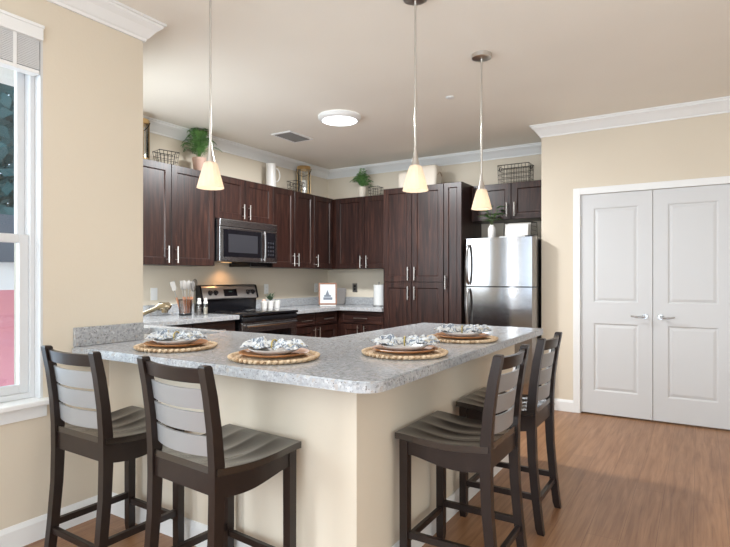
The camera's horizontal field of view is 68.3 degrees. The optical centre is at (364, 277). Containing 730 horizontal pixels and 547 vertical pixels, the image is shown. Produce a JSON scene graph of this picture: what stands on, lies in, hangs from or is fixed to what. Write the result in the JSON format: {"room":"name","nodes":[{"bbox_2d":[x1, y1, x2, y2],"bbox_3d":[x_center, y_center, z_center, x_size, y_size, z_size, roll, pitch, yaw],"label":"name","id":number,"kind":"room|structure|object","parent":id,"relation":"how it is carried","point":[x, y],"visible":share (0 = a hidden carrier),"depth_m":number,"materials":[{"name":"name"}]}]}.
{"room":"kitchen","nodes":[
{"label":"kitchen","id":0,"kind":"room"},
{"bbox_2d":[0,0,142,529],"bbox_3d":[-2.633,-0.103,1.061,0.140,2.744,4.898,0,0,32],"label":"wall","id":1,"kind":"structure","parent":0,"point":[93,70],"depth_m":2.79,"materials":[{"name":"beige paint"}]},
{"bbox_2d":[0,41,48,424],"bbox_3d":[-1.864,-0.255,2.255,0.205,1.862,0.998,0,0,32],"label":"window","id":2,"kind":"structure","parent":1,"relation":"in","point":[23,400],"depth_m":2.63,"materials":[{"name":"white plastic"}]},
{"bbox_2d":[0,9,44,75],"bbox_3d":[-1.834,-1.106,2.240,0.076,0.239,0.932,0,0,32],"label":"window blind","id":3,"kind":"object","parent":2,"relation":"attached to","point":[20,37],"visible":1,"depth_m":2.54,"materials":[{"name":"white paint"}]},
{"bbox_2d":[46,0,166,42],"bbox_3d":[-2.574,-1.419,1.078,0.242,0.112,4.990,0,0,32],"label":"trim","id":4,"kind":"structure","parent":1,"relation":"attached to","point":[113,14],"depth_m":2.91,"materials":[{"name":"white paint"}]},
{"bbox_2d":[14,131,327,383],"bbox_3d":[-1.560,-0.103,5.809,0.030,2.744,4.105,0,0,32],"label":"wall","id":5,"kind":"structure","parent":0,"point":[284,283],"depth_m":5.91,"materials":[{"name":"beige paint"}]},
{"bbox_2d":[151,288,156,299],"bbox_3d":[-1.991,0.154,5.078,0.008,0.118,0.074,0,0,32],"label":"light switch","id":6,"kind":"object","parent":5,"relation":"attached to","point":[153,290],"visible":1,"depth_m":5.07,"materials":[{"name":"white paint"}]},
{"bbox_2d":[143,303,193,315],"bbox_3d":[-2.171,0.305,4.774,0.020,0.097,1.633,0,0,32],"label":"backsplash","id":7,"kind":"structure","parent":5,"relation":"attached to","point":[174,309],"depth_m":5.23,"materials":[{"name":"stone"}]},
{"bbox_2d":[143,158,214,265],"bbox_3d":[-1.869,-0.568,4.913,0.387,0.907,1.015,0,0,32],"label":"upper cabinet","id":8,"kind":"object","parent":5,"relation":"attached to","point":[179,216],"visible":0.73,"depth_m":4.87,"materials":[{"name":"brown wood"}]},
{"bbox_2d":[143,118,149,159],"bbox_3d":[-1.996,-1.210,4.757,0.173,0.375,0.173,0,0,41],"label":"candle lantern","id":9,"kind":"object","parent":8,"relation":"on","point":[146,123],"visible":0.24,"depth_m":4.78,"materials":[{"name":"black metal"}]},
{"bbox_2d":[152,149,179,163],"bbox_3d":[-1.839,-1.093,4.972,0.146,0.140,0.194,0,0,44],"label":"wire basket","id":10,"kind":"object","parent":8,"relation":"on","point":[157,152],"visible":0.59,"depth_m":4.95,"materials":[{"name":"black metal"}]},
{"bbox_2d":[182,128,221,170],"bbox_3d":[-1.636,-1.286,5.309,0.360,0.526,0.348,0,0,32],"label":"potted fern","id":11,"kind":"object","parent":8,"relation":"on","point":[199,140],"visible":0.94,"depth_m":5.29,"materials":[{"name":"green plant"}]},
{"bbox_2d":[192,157,205,170],"bbox_3d":[-1.645,-1.105,5.340,0.136,0.165,0.136,0,0,32],"label":"pot","id":12,"kind":"object","parent":11,"relation":"on","point":[198,162],"depth_m":5.29,"materials":[{"name":"pink ceramic"}]},
{"bbox_2d":[215,175,272,224],"bbox_3d":[-1.378,-0.805,5.704,0.387,0.433,0.840,0,0,32],"label":"upper cabinet","id":13,"kind":"object","parent":5,"relation":"attached to","point":[241,200],"visible":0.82,"depth_m":5.61,"materials":[{"name":"brown wood"}]},
{"bbox_2d":[215,218,276,267],"bbox_3d":[-1.349,-0.349,5.686,0.452,0.464,0.834,0,0,32],"label":"microwave oven","id":14,"kind":"object","parent":13,"relation":"attached to","point":[238,243],"visible":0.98,"depth_m":5.55,"materials":[{"name":"silver metal"}]},
{"bbox_2d":[264,284,267,293],"bbox_3d":[-1.173,0.134,6.395,0.008,0.118,0.074,0,0,32],"label":"wall outlet","id":15,"kind":"object","parent":5,"relation":"attached to","point":[265,285],"visible":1,"depth_m":6.39,"materials":[{"name":"white paint"}]},
{"bbox_2d":[252,186,313,268],"bbox_3d":[-0.957,-0.568,6.382,0.387,0.907,0.748,0,0,32],"label":"upper cabinet","id":16,"kind":"object","parent":5,"relation":"attached to","point":[293,211],"visible":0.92,"depth_m":6.28,"materials":[{"name":"brown wood"}]},
{"bbox_2d":[266,163,279,186],"bbox_3d":[-1.077,-1.172,6.273,0.120,0.300,0.175,0,0,32],"label":"pitcher","id":17,"kind":"object","parent":16,"relation":"on","point":[271,168],"visible":0.75,"depth_m":6.20,"materials":[{"name":"white ceramic"}]},
{"bbox_2d":[287,180,304,191],"bbox_3d":[-0.833,-1.090,6.496,0.140,0.135,0.204,0,0,24],"label":"wire basket","id":18,"kind":"object","parent":16,"relation":"on","point":[290,184],"visible":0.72,"depth_m":6.48,"materials":[{"name":"black metal"}]},
{"bbox_2d":[256,297,373,307],"bbox_3d":[-0.383,0.305,6.497,1.240,0.097,1.489,0,0,32],"label":"backsplash","id":19,"kind":"structure","parent":5,"relation":"attached to","point":[306,300],"depth_m":7.05,"materials":[{"name":"stone"}]},
{"bbox_2d":[314,283,317,291],"bbox_3d":[-0.656,0.134,7.227,0.008,0.118,0.074,0,0,32],"label":"wall outlet","id":20,"kind":"object","parent":5,"relation":"attached to","point":[315,284],"visible":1,"depth_m":7.22,"materials":[{"name":"white paint"}]},
{"bbox_2d":[313,195,332,268],"bbox_3d":[-0.648,-0.568,6.878,0.387,0.907,0.416,0,0,32],"label":"upper cabinet","id":21,"kind":"object","parent":5,"relation":"attached to","point":[323,206],"visible":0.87,"depth_m":6.80,"materials":[{"name":"brown wood"}]},
{"bbox_2d":[296,165,311,193],"bbox_3d":[-0.770,-1.210,6.768,0.173,0.375,0.173,0,0,39],"label":"candle lantern","id":22,"kind":"object","parent":21,"relation":"on","point":[303,168],"visible":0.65,"depth_m":6.74,"materials":[{"name":"gold metal"}]},
{"bbox_2d":[302,180,306,192],"bbox_3d":[-0.770,-1.140,6.768,0.074,0.164,0.074,0,0,0],"label":"candle","id":23,"kind":"object","parent":22,"relation":"on","point":[305,182],"depth_m":6.73,"materials":[{"name":"white wax"}]},
{"bbox_2d":[143,115,540,178],"bbox_3d":[-0.266,-1.419,4.957,3.069,0.112,3.985,0,0,32],"label":"trim","id":24,"kind":"structure","parent":5,"relation":"attached to","point":[159,127],"depth_m":6.28,"materials":[{"name":"white paint"}]},
{"bbox_2d":[109,345,514,546],"bbox_3d":[-0.159,0.832,3.394,1.600,0.873,2.097,0,0,32],"label":"wall","id":25,"kind":"structure","parent":0,"point":[347,459],"depth_m":2.29,"materials":[{"name":"beige paint"}]},
{"bbox_2d":[0,455,508,546],"bbox_3d":[-1.390,1.214,1.399,1.614,0.110,6.785,0,0,32],"label":"baseboard","id":26,"kind":"structure","parent":25,"relation":"attached to","point":[192,528],"depth_m":2.62,"materials":[{"name":"white paint"}]},
{"bbox_2d":[0,0,729,169],"bbox_3d":[-0.008,-1.505,1.856,7.020,0.060,9.220,0,0,32],"label":"ceiling","id":27,"kind":"structure","parent":0,"point":[278,65],"depth_m":3.74,"materials":[{"name":"beige paint"}]},
{"bbox_2d":[196,0,223,189],"bbox_3d":[-0.782,-0.964,2.720,0.136,1.021,0.136,0,0,32],"label":"pendant lamp","id":28,"kind":"object","parent":27,"relation":"hanging from","point":[210,178],"visible":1,"depth_m":2.71,"materials":[{"name":"white glass"}]},
{"bbox_2d":[271,130,312,142],"bbox_3d":[-0.756,-1.468,5.606,0.260,0.014,0.380,0,0,32],"label":"ceiling vent","id":29,"kind":"object","parent":27,"relation":"in","point":[291,136],"visible":1,"depth_m":5.58,"materials":[{"name":"white metal"}]},
{"bbox_2d":[318,110,360,125],"bbox_3d":[-0.232,-1.448,4.915,0.390,0.052,0.390,0,0,32],"label":"ceiling light","id":30,"kind":"object","parent":27,"relation":"attached to","point":[331,117],"visible":1,"depth_m":4.82,"materials":[{"name":"white paint"}]},
{"bbox_2d":[322,116,356,125],"bbox_3d":[-0.232,-1.433,4.915,0.316,0.021,0.316,0,0,32],"label":"diffuser","id":31,"kind":"object","parent":30,"relation":"attached to","point":[329,120],"depth_m":4.88,"materials":[{"name":"white plastic"}]},
{"bbox_2d":[402,0,427,192],"bbox_3d":[0.262,-0.964,2.802,0.136,1.021,0.136,0,0,32],"label":"pendant lamp","id":32,"kind":"object","parent":27,"relation":"hanging from","point":[415,181],"visible":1,"depth_m":2.79,"materials":[{"name":"beige glass"}]},
{"bbox_2d":[471,50,491,209],"bbox_3d":[0.770,-0.964,3.553,0.136,1.021,0.136,0,0,32],"label":"pendant lamp","id":33,"kind":"object","parent":27,"relation":"hanging from","point":[481,201],"visible":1,"depth_m":3.52,"materials":[{"name":"beige glass"}]},
{"bbox_2d":[23,410,729,546],"bbox_3d":[-0.008,1.299,1.856,7.020,0.060,9.220,0,0,32],"label":"floor","id":34,"kind":"structure","parent":0,"point":[624,481],"depth_m":3.19,"materials":[{"name":"brown wood"}]},
{"bbox_2d":[41,345,184,546],"bbox_3d":[-1.139,0.784,2.446,0.440,0.970,0.472,0,0,33],"label":"counter stool","id":35,"kind":"object","parent":34,"relation":"on","point":[102,435],"visible":0.85,"depth_m":2.32,"materials":[{"name":"black wood"}]},
{"bbox_2d":[169,320,234,330],"bbox_3d":[-1.757,0.835,4.847,0.647,0.868,1.053,0,0,32],"label":"base cabinet","id":36,"kind":"object","parent":34,"relation":"on","point":[227,325],"visible":0.07,"depth_m":4.92,"materials":[{"name":"brown wood"}]},
{"bbox_2d":[137,356,300,546],"bbox_3d":[-0.572,0.784,2.100,0.440,0.970,0.472,0,0,36],"label":"counter stool","id":37,"kind":"object","parent":34,"relation":"on","point":[222,463],"visible":1,"depth_m":1.99,"materials":[{"name":"brown wood"}]},
{"bbox_2d":[196,284,297,335],"bbox_3d":[-1.203,0.657,5.631,0.708,1.164,0.836,0,0,32],"label":"stove","id":38,"kind":"object","parent":34,"relation":"on","point":[240,300],"visible":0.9,"depth_m":5.61,"materials":[{"name":"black metal"}]},
{"bbox_2d":[202,308,297,316],"bbox_3d":[-1.222,0.360,5.643,0.660,0.026,0.836,0,0,32],"label":"cooktop","id":39,"kind":"object","parent":38,"relation":"in","point":[242,312],"depth_m":5.53,"materials":[{"name":"black glass"}]},
{"bbox_2d":[296,311,336,337],"bbox_3d":[-0.802,0.835,6.384,0.647,0.868,0.845,0,0,32],"label":"base cabinet","id":40,"kind":"object","parent":34,"relation":"on","point":[316,324],"visible":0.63,"depth_m":6.25,"materials":[{"name":"brown wood"}]},
{"bbox_2d":[336,310,382,336],"bbox_3d":[-0.161,0.835,6.854,1.240,0.868,0.647,0,0,32],"label":"base cabinet","id":41,"kind":"object","parent":34,"relation":"on","point":[348,322],"visible":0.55,"depth_m":6.47,"materials":[{"name":"brown wood"}]},
{"bbox_2d":[256,297,382,313],"bbox_3d":[-0.383,0.326,6.497,1.240,0.138,1.489,0,0,32],"label":"countertop","id":42,"kind":"structure","parent":41,"relation":"on","point":[306,304],"depth_m":6.65,"materials":[{"name":"stone"}]},
{"bbox_2d":[260,299,267,308],"bbox_3d":[-1.154,0.300,6.150,0.082,0.110,0.082,0,0,32],"label":"pot plant","id":43,"kind":"object","parent":42,"relation":"on","point":[263,302],"visible":0.94,"depth_m":6.12,"materials":[{"name":"white ceramic"}]},
{"bbox_2d":[265,293,273,308],"bbox_3d":[-1.100,0.261,6.233,0.123,0.187,0.116,0,0,-37],"label":"pot plant","id":44,"kind":"object","parent":42,"relation":"on","point":[270,303],"visible":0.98,"depth_m":6.21,"materials":[{"name":"green plant"}]},
{"bbox_2d":[273,300,280,307],"bbox_3d":[-1.040,0.306,6.333,0.090,0.098,0.090,0,0,32],"label":"pot plant","id":45,"kind":"object","parent":42,"relation":"on","point":[276,304],"visible":0.93,"depth_m":6.30,"materials":[{"name":"ceramic"}]},
{"bbox_2d":[319,283,336,304],"bbox_3d":[-0.472,0.201,6.801,0.225,0.275,0.084,0,0,-6],"label":"picture frame","id":46,"kind":"object","parent":42,"relation":"on","point":[327,291],"visible":1,"depth_m":6.78,"materials":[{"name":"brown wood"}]},
{"bbox_2d":[323,288,332,299],"bbox_3d":[-0.470,0.208,6.785,0.120,0.149,0.022,0,0,-6],"label":"print","id":47,"kind":"object","parent":46,"relation":"attached to","point":[327,292],"depth_m":6.79,"materials":[{"name":"white paper"}]},
{"bbox_2d":[337,288,345,303],"bbox_3d":[-0.339,0.244,7.234,0.180,0.218,0.061,0,0,32],"label":"cutting board","id":48,"kind":"object","parent":42,"relation":"on","point":[341,292],"visible":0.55,"depth_m":7.21,"materials":[{"name":"grey"}]},
{"bbox_2d":[373,282,382,305],"bbox_3d":[0.176,0.204,6.746,0.150,0.299,0.150,0,0,32],"label":"paper towel roll","id":49,"kind":"object","parent":42,"relation":"on","point":[378,289],"visible":0.88,"depth_m":6.68,"materials":[{"name":"white paper"}]},
{"bbox_2d":[383,182,480,328],"bbox_3d":[0.777,0.118,6.266,0.968,2.302,0.657,0,0,32],"label":"pantry cabinet","id":50,"kind":"object","parent":34,"relation":"on","point":[425,234],"visible":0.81,"depth_m":6.00,"materials":[{"name":"brown wood"}]},
{"bbox_2d":[398,172,406,187],"bbox_3d":[0.522,-1.142,6.425,0.216,0.215,0.180,0,0,32],"label":"basket","id":51,"kind":"object","parent":50,"relation":"on","point":[402,176],"visible":0.31,"depth_m":6.38,"materials":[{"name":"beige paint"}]},
{"bbox_2d":[422,165,441,184],"bbox_3d":[0.751,-1.167,6.282,0.277,0.265,0.200,0,0,32],"label":"basket","id":52,"kind":"object","parent":50,"relation":"on","point":[432,173],"visible":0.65,"depth_m":6.18,"materials":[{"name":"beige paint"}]},
{"bbox_2d":[395,344,529,546],"bbox_3d":[0.443,0.784,2.350,0.472,0.970,0.440,0,0,32],"label":"counter stool","id":53,"kind":"object","parent":34,"relation":"on","point":[445,440],"visible":1,"depth_m":2.27,"materials":[{"name":"brown wood"}]},
{"bbox_2d":[465,235,540,394],"bbox_3d":[1.506,0.430,5.611,0.717,1.678,0.883,0,0,32],"label":"refrigerator","id":54,"kind":"object","parent":34,"relation":"on","point":[503,274],"visible":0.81,"depth_m":5.25,"materials":[{"name":"silver metal"}]},
{"bbox_2d":[479,205,505,237],"bbox_3d":[1.326,-0.576,5.711,0.344,0.359,0.320,0,0,13],"label":"leafy plant","id":55,"kind":"object","parent":54,"relation":"on","point":[491,229],"visible":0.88,"depth_m":5.68,"materials":[{"name":"green plant"}]},
{"bbox_2d":[503,221,537,236],"bbox_3d":[1.607,-0.487,5.562,0.286,0.180,0.266,0,0,32],"label":"rack","id":56,"kind":"object","parent":54,"relation":"on","point":[531,222],"visible":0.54,"depth_m":5.53,"materials":[{"name":"black"}]},
{"bbox_2d":[505,223,528,235],"bbox_3d":[1.557,-0.477,5.516,0.233,0.153,0.059,0,0,32],"label":"cookbook","id":57,"kind":"object","parent":56,"relation":"in","point":[510,229],"visible":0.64,"depth_m":5.50,"materials":[{"name":"white paper"}]},
{"bbox_2d":[456,332,561,535],"bbox_3d":[0.798,0.784,2.921,0.472,0.970,0.440,0,0,32],"label":"counter stool","id":58,"kind":"object","parent":34,"relation":"on","point":[537,407],"visible":0.66,"depth_m":2.80,"materials":[{"name":"brown wood"}]},
{"bbox_3d":[0.214,0.835,3.296,0.614,0.868,1.661,0,0,32],"label":"cabinet","id":59,"kind":"object","parent":34,"relation":"on","visible":0},
{"bbox_2d":[72,303,542,393],"bbox_3d":[-0.822,0.325,3.699,3.447,0.139,2.328,0,0,32],"label":"countertop","id":60,"kind":"structure","parent":59,"relation":"on","point":[341,365],"depth_m":2.59,"materials":[{"name":"stone"}]},
{"bbox_2d":[143,302,171,315],"bbox_3d":[-1.463,0.257,3.531,0.377,0.194,0.075,0,0,-3],"label":"kitchen faucet","id":61,"kind":"object","parent":60,"relation":"on","point":[163,307],"visible":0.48,"depth_m":3.53,"materials":[{"name":"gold metal"}]},
{"bbox_2d":[133,341,217,352],"bbox_3d":[-0.951,0.344,2.715,0.403,0.019,0.402,0,0,-27],"label":"placemat","id":62,"kind":"object","parent":60,"relation":"on","point":[142,347],"visible":0.5,"depth_m":2.62,"materials":[{"name":"beige wicker"}]},
{"bbox_2d":[144,339,207,347],"bbox_3d":[-0.951,0.332,2.715,0.308,0.020,0.308,0,0,32],"label":"charger plate","id":63,"kind":"object","parent":62,"relation":"on","point":[200,341],"visible":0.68,"depth_m":2.64,"materials":[{"name":"brown wood"}]},
{"bbox_2d":[153,338,199,344],"bbox_3d":[-0.951,0.321,2.715,0.226,0.027,0.226,0,0,32],"label":"dinner plate","id":64,"kind":"object","parent":63,"relation":"on","point":[168,341],"visible":0.78,"depth_m":2.65,"materials":[{"name":"grey ceramic"}]},
{"bbox_2d":[145,329,206,339],"bbox_3d":[-0.950,0.285,2.712,0.322,0.053,0.164,0,0,20],"label":"cloth napkin","id":65,"kind":"object","parent":64,"relation":"on","point":[164,334],"visible":0.98,"depth_m":2.69,"materials":[{"name":"white fabric"}]},
{"bbox_2d":[178,299,192,315],"bbox_3d":[-1.689,0.278,5.061,0.136,0.151,0.136,0,0,32],"label":"utensil holder","id":66,"kind":"object","parent":60,"relation":"on","point":[180,313],"visible":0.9,"depth_m":5.04,"materials":[{"name":"clear glass"}]},
{"bbox_2d":[169,281,181,312],"bbox_3d":[-1.772,0.181,5.024,0.117,0.306,0.023,0,0,-39],"label":"slotted turner","id":67,"kind":"object","parent":66,"relation":"in","point":[172,284],"visible":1,"depth_m":5.02,"materials":[{"name":"white plastic"}]},
{"bbox_2d":[179,280,184,307],"bbox_3d":[-1.714,0.178,5.060,0.025,0.309,0.060,0,0,32],"label":"spatula","id":68,"kind":"object","parent":66,"relation":"in","point":[181,282],"visible":0.64,"depth_m":5.06,"materials":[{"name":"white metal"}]},
{"bbox_2d":[182,281,186,312],"bbox_3d":[-1.677,0.179,5.012,0.029,0.308,0.060,0,0,5],"label":"serving spoon","id":69,"kind":"object","parent":66,"relation":"in","point":[184,284],"visible":1,"depth_m":5.01,"materials":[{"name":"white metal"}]},
{"bbox_2d":[187,280,190,312],"bbox_3d":[-1.662,0.179,5.069,0.054,0.308,0.027,0,0,-34],"label":"ladle","id":70,"kind":"object","parent":66,"relation":"in","point":[188,281],"visible":1,"depth_m":5.06,"materials":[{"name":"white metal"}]},
{"bbox_2d":[188,281,194,312],"bbox_3d":[-1.652,0.181,5.118,0.018,0.305,0.086,0,0,37],"label":"slotted spoon","id":71,"kind":"object","parent":66,"relation":"in","point":[193,282],"visible":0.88,"depth_m":5.11,"materials":[{"name":"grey metal"}]},
{"bbox_2d":[189,279,196,312],"bbox_3d":[-1.617,0.172,5.073,0.070,0.324,0.053,0,0,-43],"label":"whisk","id":72,"kind":"object","parent":66,"relation":"in","point":[194,280],"visible":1,"depth_m":5.07,"materials":[{"name":"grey metal"}]},
{"bbox_2d":[196,298,201,314],"bbox_3d":[-1.580,0.273,5.123,0.050,0.161,0.050,0,0,32],"label":"grinder","id":73,"kind":"object","parent":60,"relation":"on","point":[198,310],"visible":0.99,"depth_m":5.11,"materials":[{"name":"clear glass"}]},
{"bbox_2d":[203,298,207,314],"bbox_3d":[-1.535,0.273,5.177,0.050,0.161,0.050,0,0,32],"label":"grinder","id":74,"kind":"object","parent":60,"relation":"on","point":[205,309],"visible":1,"depth_m":5.16,"materials":[{"name":"clear glass"}]},
{"bbox_2d":[227,350,319,364],"bbox_3d":[-0.399,0.344,2.367,0.402,0.019,0.403,0,0,34],"label":"placemat","id":75,"kind":"object","parent":60,"relation":"on","point":[311,355],"visible":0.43,"depth_m":2.27,"materials":[{"name":"beige wicker"}]},
{"bbox_2d":[239,348,308,357],"bbox_3d":[-0.399,0.332,2.367,0.308,0.020,0.308,0,0,26],"label":"charger plate","id":76,"kind":"object","parent":75,"relation":"on","point":[301,351],"visible":0.56,"depth_m":2.32,"materials":[{"name":"brown wood"}]},
{"bbox_2d":[248,347,299,355],"bbox_3d":[-0.399,0.321,2.367,0.226,0.027,0.226,0,0,32],"label":"dinner plate","id":77,"kind":"object","parent":76,"relation":"on","point":[264,351],"visible":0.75,"depth_m":2.31,"materials":[{"name":"grey ceramic"}]},
{"bbox_2d":[240,336,307,349],"bbox_3d":[-0.398,0.285,2.364,0.322,0.053,0.164,0,0,26],"label":"cloth napkin","id":78,"kind":"object","parent":77,"relation":"on","point":[261,342],"visible":0.97,"depth_m":2.35,"materials":[{"name":"white fabric"}]},
{"bbox_2d":[361,347,447,359],"bbox_3d":[0.184,0.344,2.496,0.402,0.019,0.403,0,0,-31],"label":"placemat","id":79,"kind":"object","parent":60,"relation":"on","point":[368,351],"visible":0.45,"depth_m":2.39,"materials":[{"name":"beige wicker"}]},
{"bbox_2d":[372,345,437,353],"bbox_3d":[0.184,0.332,2.496,0.308,0.020,0.308,0,0,8],"label":"charger plate","id":80,"kind":"object","parent":79,"relation":"on","point":[380,348],"visible":0.58,"depth_m":2.45,"materials":[{"name":"brown wood"}]},
{"bbox_2d":[380,344,428,351],"bbox_3d":[0.184,0.321,2.496,0.226,0.027,0.226,0,0,32],"label":"dinner plate","id":81,"kind":"object","parent":80,"relation":"on","point":[401,347],"visible":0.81,"depth_m":2.43,"materials":[{"name":"grey ceramic"}]},
{"bbox_2d":[370,334,439,345],"bbox_3d":[0.185,0.285,2.493,0.322,0.053,0.164,0,0,8],"label":"cloth napkin","id":82,"kind":"object","parent":81,"relation":"on","point":[390,339],"visible":1,"depth_m":2.47,"materials":[{"name":"white fabric"}]},
{"bbox_2d":[427,334,497,343],"bbox_3d":[0.554,0.344,3.067,0.402,0.019,0.403,0,0,-25],"label":"placemat","id":83,"kind":"object","parent":60,"relation":"on","point":[491,338],"visible":0.47,"depth_m":2.93,"materials":[{"name":"beige wicker"}]},
{"bbox_2d":[435,332,489,338],"bbox_3d":[0.554,0.332,3.067,0.308,0.020,0.308,0,0,14],"label":"charger plate","id":84,"kind":"object","parent":83,"relation":"on","point":[441,334],"visible":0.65,"depth_m":2.99,"materials":[{"name":"brown wood"}]},
{"bbox_2d":[442,331,481,336],"bbox_3d":[0.554,0.321,3.067,0.226,0.027,0.226,0,0,32],"label":"dinner plate","id":85,"kind":"object","parent":84,"relation":"on","point":[455,334],"visible":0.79,"depth_m":3.00,"materials":[{"name":"grey ceramic"}]},
{"bbox_2d":[434,323,490,332],"bbox_3d":[0.555,0.285,3.064,0.322,0.053,0.164,0,0,14],"label":"cloth napkin","id":86,"kind":"object","parent":85,"relation":"on","point":[451,328],"visible":0.98,"depth_m":3.04,"materials":[{"name":"white fabric"}]},
{"bbox_2d":[328,154,540,304],"bbox_3d":[0.813,-0.103,6.691,3.070,2.744,0.100,0,0,32],"label":"wall","id":87,"kind":"structure","parent":0,"point":[469,173],"depth_m":6.89,"materials":[{"name":"beige paint"}]},
{"bbox_2d":[326,195,382,269],"bbox_3d":[-0.093,-0.568,6.965,1.238,0.907,0.387,0,0,32],"label":"upper cabinet","id":88,"kind":"object","parent":87,"relation":"attached to","point":[357,221],"visible":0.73,"depth_m":6.79,"materials":[{"name":"brown wood"}]},
{"bbox_2d":[349,168,372,196],"bbox_3d":[-0.017,-1.212,6.937,0.320,0.379,0.328,0,0,32],"label":"potted fern","id":89,"kind":"object","parent":88,"relation":"on","point":[361,190],"visible":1,"depth_m":6.88,"materials":[{"name":"green plant"}]},
{"bbox_2d":[358,186,365,196],"bbox_3d":[-0.037,-1.095,6.925,0.110,0.145,0.110,0,0,32],"label":"pot","id":90,"kind":"object","parent":89,"relation":"on","point":[361,190],"depth_m":6.88,"materials":[{"name":"white ceramic"}]},
{"bbox_2d":[368,186,382,195],"bbox_3d":[0.134,-1.088,6.830,0.150,0.130,0.136,0,0,32],"label":"wire basket","id":91,"kind":"object","parent":88,"relation":"on","point":[373,191],"visible":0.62,"depth_m":6.82,"materials":[{"name":"black metal"}]},
{"bbox_2d":[353,283,356,291],"bbox_3d":[-0.137,0.134,7.217,0.074,0.118,0.008,0,0,32],"label":"wall outlet","id":92,"kind":"object","parent":87,"relation":"attached to","point":[354,284],"visible":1,"depth_m":7.21,"materials":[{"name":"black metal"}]},
{"bbox_2d":[472,180,540,223],"bbox_3d":[1.623,-0.824,5.899,0.850,0.395,0.387,0,0,32],"label":"upper cabinet","id":93,"kind":"object","parent":87,"relation":"attached to","point":[522,200],"visible":0.8,"depth_m":5.75,"materials":[{"name":"brown wood"}]},
{"bbox_2d":[497,162,533,183],"bbox_3d":[1.654,-1.128,5.904,0.351,0.211,0.208,0,0,32],"label":"wire basket","id":94,"kind":"object","parent":93,"relation":"on","point":[530,175],"visible":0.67,"depth_m":5.88,"materials":[{"name":"black metal"}]},
{"bbox_2d":[541,113,729,399],"bbox_3d":[3.489,-0.103,4.555,3.730,2.744,0.704,0,0,32],"label":"wall","id":95,"kind":"structure","parent":0,"point":[695,147],"depth_m":5.02,"materials":[{"name":"beige paint"}]},
{"bbox_2d":[554,398,572,411],"bbox_3d":[1.842,1.214,5.156,0.298,0.110,0.014,0,0,32],"label":"baseboard","id":96,"kind":"structure","parent":95,"relation":"attached to","point":[560,404],"depth_m":5.12,"materials":[{"name":"white paint"}]},
{"bbox_2d":[580,190,652,419],"bbox_3d":[2.269,0.240,4.885,0.604,2.030,0.095,0,0,32],"label":"door","id":97,"kind":"structure","parent":95,"relation":"in","point":[616,301],"depth_m":4.88,"materials":[{"name":"white paint"}]},
{"bbox_2d":[529,96,729,137],"bbox_3d":[3.425,-1.419,4.540,3.822,0.112,0.795,0,0,32],"label":"trim","id":98,"kind":"structure","parent":95,"relation":"attached to","point":[720,105],"depth_m":4.76,"materials":[{"name":"white paint"}]},
{"bbox_2d":[573,176,729,412],"bbox_3d":[2.554,0.215,4.770,1.324,2.108,0.118,0,0,32],"label":"trim","id":99,"kind":"structure","parent":95,"relation":"attached to","point":[577,192],"depth_m":5.04,"materials":[{"name":"white paint"}]},
{"bbox_2d":[653,184,729,429],"bbox_3d":[2.785,0.240,4.564,0.602,2.030,0.095,0,0,32],"label":"door","id":100,"kind":"structure","parent":95,"relation":"in","point":[691,225],"depth_m":4.58,"materials":[{"name":"white paint"}]},
{"label":"outside","id":101,"kind":"structure","parent":0,"visible":0},
{"bbox_2d":[0,214,13,386],"bbox_3d":[-3.996,2.219,8.208,4.100,6.100,6.400,0,0,32],"label":"building","id":102,"kind":"structure","parent":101,"point":[6,221],"depth_m":5.37,"materials":[{"name":"pink"}]},
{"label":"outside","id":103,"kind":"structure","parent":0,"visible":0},
{"bbox_2d":[0,83,13,214],"bbox_3d":[-8.860,-1.171,14.014,6.708,12.900,10.057,0,0,25],"label":"broadleaf tree","id":104,"kind":"object","parent":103,"point":[6,91],"visible":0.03,"depth_m":11.47,"materials":[{"name":"green plant"}]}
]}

